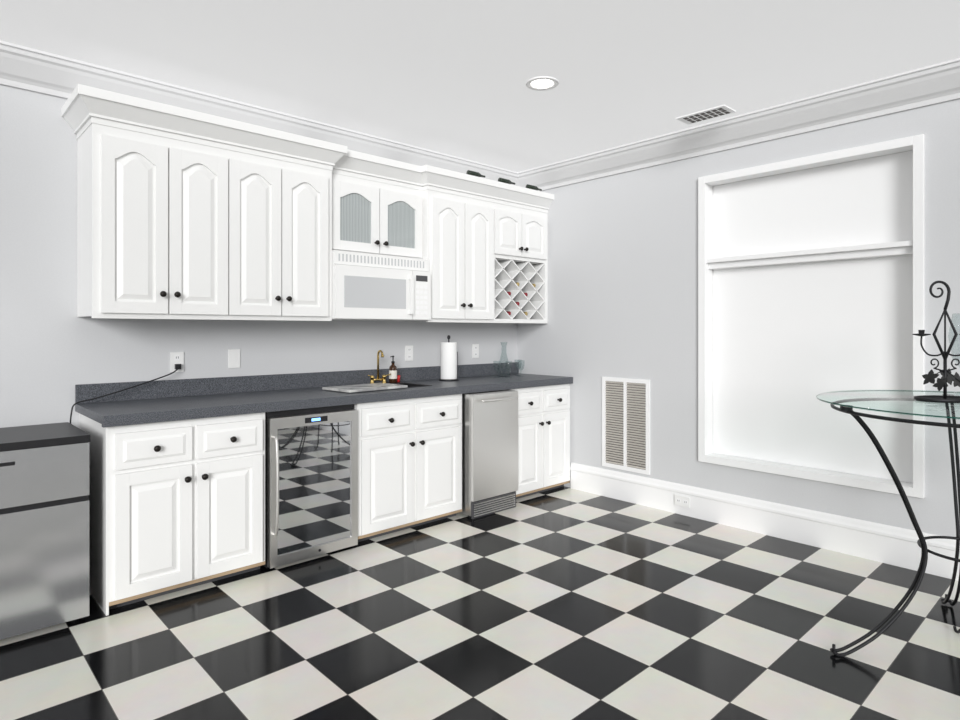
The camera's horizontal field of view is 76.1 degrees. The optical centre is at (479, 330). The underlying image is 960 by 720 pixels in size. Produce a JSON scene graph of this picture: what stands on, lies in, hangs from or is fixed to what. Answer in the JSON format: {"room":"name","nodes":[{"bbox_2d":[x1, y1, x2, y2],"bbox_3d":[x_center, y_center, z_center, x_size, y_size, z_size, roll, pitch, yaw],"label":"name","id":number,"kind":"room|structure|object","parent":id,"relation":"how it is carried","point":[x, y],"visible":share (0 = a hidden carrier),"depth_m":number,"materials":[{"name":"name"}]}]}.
{"room":"kitchen","nodes":[
{"label":"kitchen","id":0,"kind":"room"},
{"bbox_2d":[0,84,515,427],"bbox_3d":[-1.633,-0.035,3.878,5.700,2.670,0.300,0,0,-43],"label":"wall","id":1,"kind":"structure","parent":0,"point":[47,350],"depth_m":3.21,"materials":[{"name":"paint"}]},
{"bbox_2d":[73,112,184,318],"bbox_3d":[-1.840,-0.550,3.219,0.400,0.960,0.378,0,0,-43],"label":"upper cabinet","id":2,"kind":"object","parent":1,"relation":"attached to","point":[131,173],"depth_m":3.08,"materials":[{"name":"white paint"}]},
{"bbox_2d":[170,352,183,371],"bbox_3d":[-1.755,0.185,3.553,0.072,0.115,0.008,0,0,-43],"label":"electrical outlet plate","id":3,"kind":"object","parent":1,"relation":"attached to","point":[176,357],"visible":0.73,"depth_m":3.55,"materials":[{"name":"white plastic"}]},
{"bbox_2d":[70,364,180,422],"bbox_3d":[-1.947,0.747,3.301,0.655,1.105,0.096,0,0,-43],"label":"power cord","id":4,"kind":"object","parent":3,"relation":"attached to","point":[177,366],"visible":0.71,"depth_m":3.31,"materials":[{"name":"black plastic"}]},
{"bbox_2d":[185,132,244,319],"bbox_3d":[-1.627,-0.550,3.418,0.432,0.960,0.378,0,0,-43],"label":"upper cabinet","id":5,"kind":"object","parent":1,"relation":"attached to","point":[209,216],"depth_m":3.34,"materials":[{"name":"white paint"}]},
{"bbox_2d":[228,349,239,367],"bbox_3d":[-1.514,0.175,3.779,0.072,0.115,0.006,0,0,-43],"label":"switch plate","id":6,"kind":"object","parent":1,"relation":"attached to","point":[233,358],"visible":1,"depth_m":3.77,"materials":[{"name":"white plastic"}]},
{"bbox_2d":[0,40,515,184],"bbox_3d":[-1.595,-1.287,3.617,5.400,0.165,0.134,0,0,-43],"label":"crown molding","id":7,"kind":"structure","parent":1,"relation":"attached to","point":[31,69],"depth_m":3.51,"materials":[{"name":"white wood"}]},
{"bbox_2d":[245,144,296,319],"bbox_3d":[-1.402,-0.550,3.628,0.432,0.960,0.378,0,0,-43],"label":"upper cabinet","id":8,"kind":"object","parent":1,"relation":"attached to","point":[270,174],"depth_m":3.55,"materials":[{"name":"white paint"}]},
{"bbox_2d":[297,156,340,320],"bbox_3d":[-1.182,-0.550,3.833,0.417,0.960,0.378,0,0,-43],"label":"upper cabinet","id":9,"kind":"object","parent":1,"relation":"attached to","point":[318,181],"depth_m":3.75,"materials":[{"name":"white paint"}]},
{"bbox_2d":[405,346,412,360],"bbox_3d":[-0.541,0.175,4.685,0.072,0.115,0.008,0,0,-43],"label":"electrical outlet plate","id":10,"kind":"object","parent":1,"relation":"attached to","point":[408,353],"visible":1,"depth_m":4.68,"materials":[{"name":"white plastic"}]},
{"bbox_2d":[393,180,472,322],"bbox_3d":[-0.347,-0.550,4.611,0.418,0.960,0.378,0,0,-43],"label":"upper cabinet","id":11,"kind":"object","parent":1,"relation":"attached to","point":[433,222],"depth_m":4.42,"materials":[{"name":"white paint"}]},
{"bbox_2d":[332,250,430,320],"bbox_3d":[-0.746,-0.285,4.202,0.752,0.430,0.433,0,0,-43],"label":"over-the-range microwave","id":12,"kind":"object","parent":11,"relation":"attached to","point":[370,287],"visible":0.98,"depth_m":4.04,"materials":[{"name":"white plastic"}]},
{"bbox_2d":[466,170,484,177],"bbox_3d":[-0.026,-1.172,4.625,0.170,0.042,0.042,0,0,-43],"label":"bottle","id":13,"kind":"object","parent":11,"relation":"on","point":[478,174],"depth_m":4.59,"materials":[{"name":"grey"}]},
{"bbox_2d":[498,178,514,184],"bbox_3d":[0.215,-1.172,4.850,0.170,0.042,0.042,0,0,-43],"label":"bottle","id":14,"kind":"object","parent":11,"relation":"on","point":[503,180],"depth_m":4.81,"materials":[{"name":"grey"}]},
{"bbox_2d":[526,184,541,190],"bbox_3d":[0.449,-1.172,5.068,0.170,0.042,0.042,0,0,-43],"label":"bottle","id":15,"kind":"object","parent":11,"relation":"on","point":[527,186],"depth_m":5.03,"materials":[{"name":"grey"}]},
{"bbox_2d":[472,344,478,357],"bbox_3d":[-0.036,0.175,5.156,0.072,0.115,0.008,0,0,-43],"label":"electrical outlet plate","id":16,"kind":"object","parent":1,"relation":"attached to","point":[475,350],"visible":1,"depth_m":5.15,"materials":[{"name":"white plastic"}]},
{"bbox_2d":[473,192,500,322],"bbox_3d":[-0.143,-0.550,4.802,0.389,0.960,0.378,0,0,-43],"label":"upper cabinet","id":17,"kind":"object","parent":1,"relation":"attached to","point":[486,209],"depth_m":4.74,"materials":[{"name":"white paint"}]},
{"bbox_2d":[501,196,524,322],"bbox_3d":[0.075,-0.550,5.005,0.378,0.960,0.378,0,0,-43],"label":"upper cabinet","id":18,"kind":"object","parent":1,"relation":"attached to","point":[512,211],"depth_m":4.97,"materials":[{"name":"white paint"}]},
{"bbox_2d":[525,204,548,322],"bbox_3d":[0.338,-0.550,5.250,0.341,0.960,0.378,0,0,-43],"label":"upper cabinet","id":19,"kind":"object","parent":1,"relation":"attached to","point":[536,215],"depth_m":5.17,"materials":[{"name":"white paint"}]},
{"bbox_2d":[0,486,959,719],"bbox_3d":[0.137,1.325,1.906,5.800,0.050,5.600,0,0,-43],"label":"floor","id":20,"kind":"structure","parent":0,"point":[564,603],"depth_m":2.61,"materials":[{"name":"multicoloured tile"}]},
{"bbox_2d":[0,422,89,639],"bbox_3d":[-2.086,0.882,2.753,0.481,0.834,0.518,0,0,-43],"label":"mini fridge","id":21,"kind":"object","parent":20,"relation":"on","point":[44,527],"visible":1,"depth_m":2.62,"materials":[{"name":"grey metal"}]},
{"bbox_2d":[79,413,214,615],"bbox_3d":[-1.732,0.863,3.151,0.449,0.874,0.624,0,0,-43],"label":"base cabinet","id":22,"kind":"object","parent":20,"relation":"on","point":[159,525],"depth_m":2.92,"materials":[{"name":"white paint"}]},
{"bbox_2d":[75,362,572,427],"bbox_3d":[-0.678,0.361,4.128,3.358,0.152,0.633,0,0,-43],"label":"countertop","id":23,"kind":"structure","parent":22,"relation":"on","point":[156,401],"depth_m":3.64,"materials":[{"name":"grey stone"}]},
{"bbox_2d":[322,383,407,392],"bbox_3d":[-0.745,0.372,3.995,0.300,0.016,0.460,0,0,43],"label":"cutting board","id":24,"kind":"object","parent":23,"relation":"on","point":[364,387],"visible":1,"depth_m":3.91,"materials":[{"name":"stone"}]},
{"bbox_2d":[368,350,390,382],"bbox_3d":[-0.707,0.260,4.336,0.194,0.242,0.084,0,0,-43],"label":"faucet","id":25,"kind":"object","parent":23,"relation":"on","point":[382,379],"visible":0.85,"depth_m":4.35,"materials":[{"name":"gold metal"}]},
{"bbox_2d":[389,356,396,382],"bbox_3d":[-0.631,0.282,4.444,0.061,0.196,0.058,0,0,-43],"label":"soap bottle","id":26,"kind":"object","parent":23,"relation":"on","point":[393,373],"visible":0.98,"depth_m":4.42,"materials":[{"name":"brown glass"}]},
{"bbox_2d":[439,335,458,380],"bbox_3d":[-0.236,0.211,4.703,0.160,0.347,0.150,0,0,-43],"label":"paper towel holder","id":27,"kind":"object","parent":23,"relation":"on","point":[449,362],"visible":1,"depth_m":4.64,"materials":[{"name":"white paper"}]},
{"bbox_2d":[497,342,510,376],"bbox_3d":[0.200,0.242,5.109,0.112,0.285,0.112,0,0,-43],"label":"carafe","id":28,"kind":"object","parent":23,"relation":"on","point":[503,361],"visible":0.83,"depth_m":5.11,"materials":[{"name":"clear glass"}]},
{"bbox_2d":[215,412,264,580],"bbox_3d":[-1.510,0.863,3.358,0.438,0.874,0.624,0,0,-43],"label":"base cabinet","id":29,"kind":"object","parent":20,"relation":"on","point":[240,464],"depth_m":3.19,"materials":[{"name":"white paint"}]},
{"bbox_2d":[263,404,357,568],"bbox_3d":[-1.113,0.868,3.671,0.540,0.862,0.653,0,0,-43],"label":"wine cooler","id":30,"kind":"object","parent":20,"relation":"on","point":[311,482],"visible":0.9,"depth_m":3.46,"materials":[{"name":"silver metal"}]},
{"bbox_2d":[354,397,426,541],"bbox_3d":[-0.754,0.863,4.064,0.490,0.874,0.624,0,0,-43],"label":"base cabinet","id":31,"kind":"object","parent":20,"relation":"on","point":[392,473],"depth_m":3.84,"materials":[{"name":"white paint"}]},
{"bbox_2d":[427,394,461,522],"bbox_3d":[-0.498,0.863,4.302,0.490,0.874,0.624,0,0,-43],"label":"base cabinet","id":32,"kind":"object","parent":20,"relation":"on","point":[444,433],"depth_m":4.13,"materials":[{"name":"white paint"}]},
{"bbox_2d":[459,390,517,518],"bbox_3d":[-0.093,0.871,4.576,0.445,0.856,0.719,0,0,-43],"label":"ice maker","id":33,"kind":"object","parent":20,"relation":"on","point":[489,452],"visible":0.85,"depth_m":4.30,"materials":[{"name":"silver metal"}]},
{"bbox_2d":[508,386,550,498],"bbox_3d":[0.184,0.863,4.938,0.424,0.874,0.624,0,0,-43],"label":"base cabinet","id":34,"kind":"object","parent":20,"relation":"on","point":[534,439],"depth_m":4.75,"materials":[{"name":"white paint"}]},
{"bbox_2d":[551,384,569,489],"bbox_3d":[0.391,0.863,5.132,0.424,0.874,0.624,0,0,-43],"label":"base cabinet","id":35,"kind":"object","parent":20,"relation":"on","point":[560,411],"depth_m":4.96,"materials":[{"name":"white paint"}]},
{"bbox_2d":[830,394,959,656],"bbox_3d":[1.983,0.798,2.445,0.999,0.994,1.008,0,0,-43],"label":"frame","id":36,"kind":"object","parent":20,"relation":"on","point":[919,575],"visible":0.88,"depth_m":2.46,"materials":[{"name":"black metal"}]},
{"bbox_2d":[816,390,959,418],"bbox_3d":[1.948,0.294,2.449,1.061,0.012,1.061,0,0,-43],"label":"glass","id":37,"kind":"object","parent":36,"relation":"on","point":[874,396],"visible":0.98,"depth_m":2.62,"materials":[{"name":"teal"}]},
{"bbox_2d":[912,281,959,402],"bbox_3d":[1.879,0.043,2.478,0.203,0.487,0.194,0,0,-43],"label":"decor","id":38,"kind":"object","parent":37,"relation":"on","point":[945,379],"visible":1,"depth_m":2.48,"materials":[{"name":"black metal"}]},
{"bbox_2d":[948,313,959,395],"bbox_3d":[2.127,0.106,2.668,0.150,0.360,0.150,0,0,-43],"label":"hurricane vase","id":39,"kind":"object","parent":37,"relation":"on","point":[952,315],"visible":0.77,"depth_m":2.70,"materials":[{"name":"clear glass"}]},
{"bbox_2d":[0,0,959,171],"bbox_3d":[0.137,-1.395,1.906,5.800,0.050,5.600,0,0,-43],"label":"ceiling","id":40,"kind":"structure","parent":0,"point":[451,77],"depth_m":3.06,"materials":[{"name":"grey paint"}]},
{"bbox_2d":[526,76,558,90],"bbox_3d":[0.345,-1.365,3.398,0.184,0.008,0.184,0,0,-43],"label":"recessed light","id":41,"kind":"object","parent":40,"relation":"in","point":[542,83],"visible":1,"depth_m":3.40,"materials":[{"name":"white"}]},
{"bbox_2d":[676,105,735,124],"bbox_3d":[1.431,-1.365,3.891,0.160,0.008,0.320,0,0,-43],"label":"ceiling vent","id":42,"kind":"object","parent":40,"relation":"in","point":[707,114],"visible":0.98,"depth_m":3.87,"materials":[{"name":"white metal"}]},
{"bbox_2d":[516,99,959,536],"bbox_3d":[2.220,-0.035,3.704,0.300,2.670,5.190,0,0,-43],"label":"wall","id":43,"kind":"structure","parent":0,"point":[622,274],"depth_m":4.38,"materials":[{"name":"paint"}]},
{"bbox_2d":[602,377,649,474],"bbox_3d":[1.106,0.715,4.668,0.013,0.700,0.420,0,0,-43],"label":"air vent","id":44,"kind":"object","parent":43,"relation":"in","point":[626,424],"visible":1,"depth_m":4.66,"materials":[{"name":"white metal"}]},
{"bbox_2d":[516,58,959,190],"bbox_3d":[2.061,-1.287,3.556,0.134,0.165,4.890,0,0,-43],"label":"crown molding","id":45,"kind":"structure","parent":43,"relation":"attached to","point":[940,82],"depth_m":3.82,"materials":[{"name":"white wood"}]},
{"bbox_2d":[570,462,959,580],"bbox_3d":[2.300,1.194,3.382,0.022,0.212,4.550,0,0,-43],"label":"baseboard","id":46,"kind":"structure","parent":43,"relation":"attached to","point":[888,544],"depth_m":3.79,"materials":[{"name":"white wood"}]},
{"bbox_2d":[675,495,689,507],"bbox_3d":[1.419,1.200,4.304,0.008,0.072,0.115,0,0,-43],"label":"electrical outlet plate","id":47,"kind":"object","parent":46,"relation":"attached to","point":[683,501],"visible":1,"depth_m":4.30,"materials":[{"name":"white plastic"}]},
{"bbox_2d":[698,134,924,497],"bbox_3d":[1.979,-0.075,3.787,0.120,1.950,1.280,0,0,-43],"label":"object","id":48,"kind":"structure","parent":43,"relation":"attached to","point":[811,284],"depth_m":3.77,"materials":[{"name":"white"}]}
]}

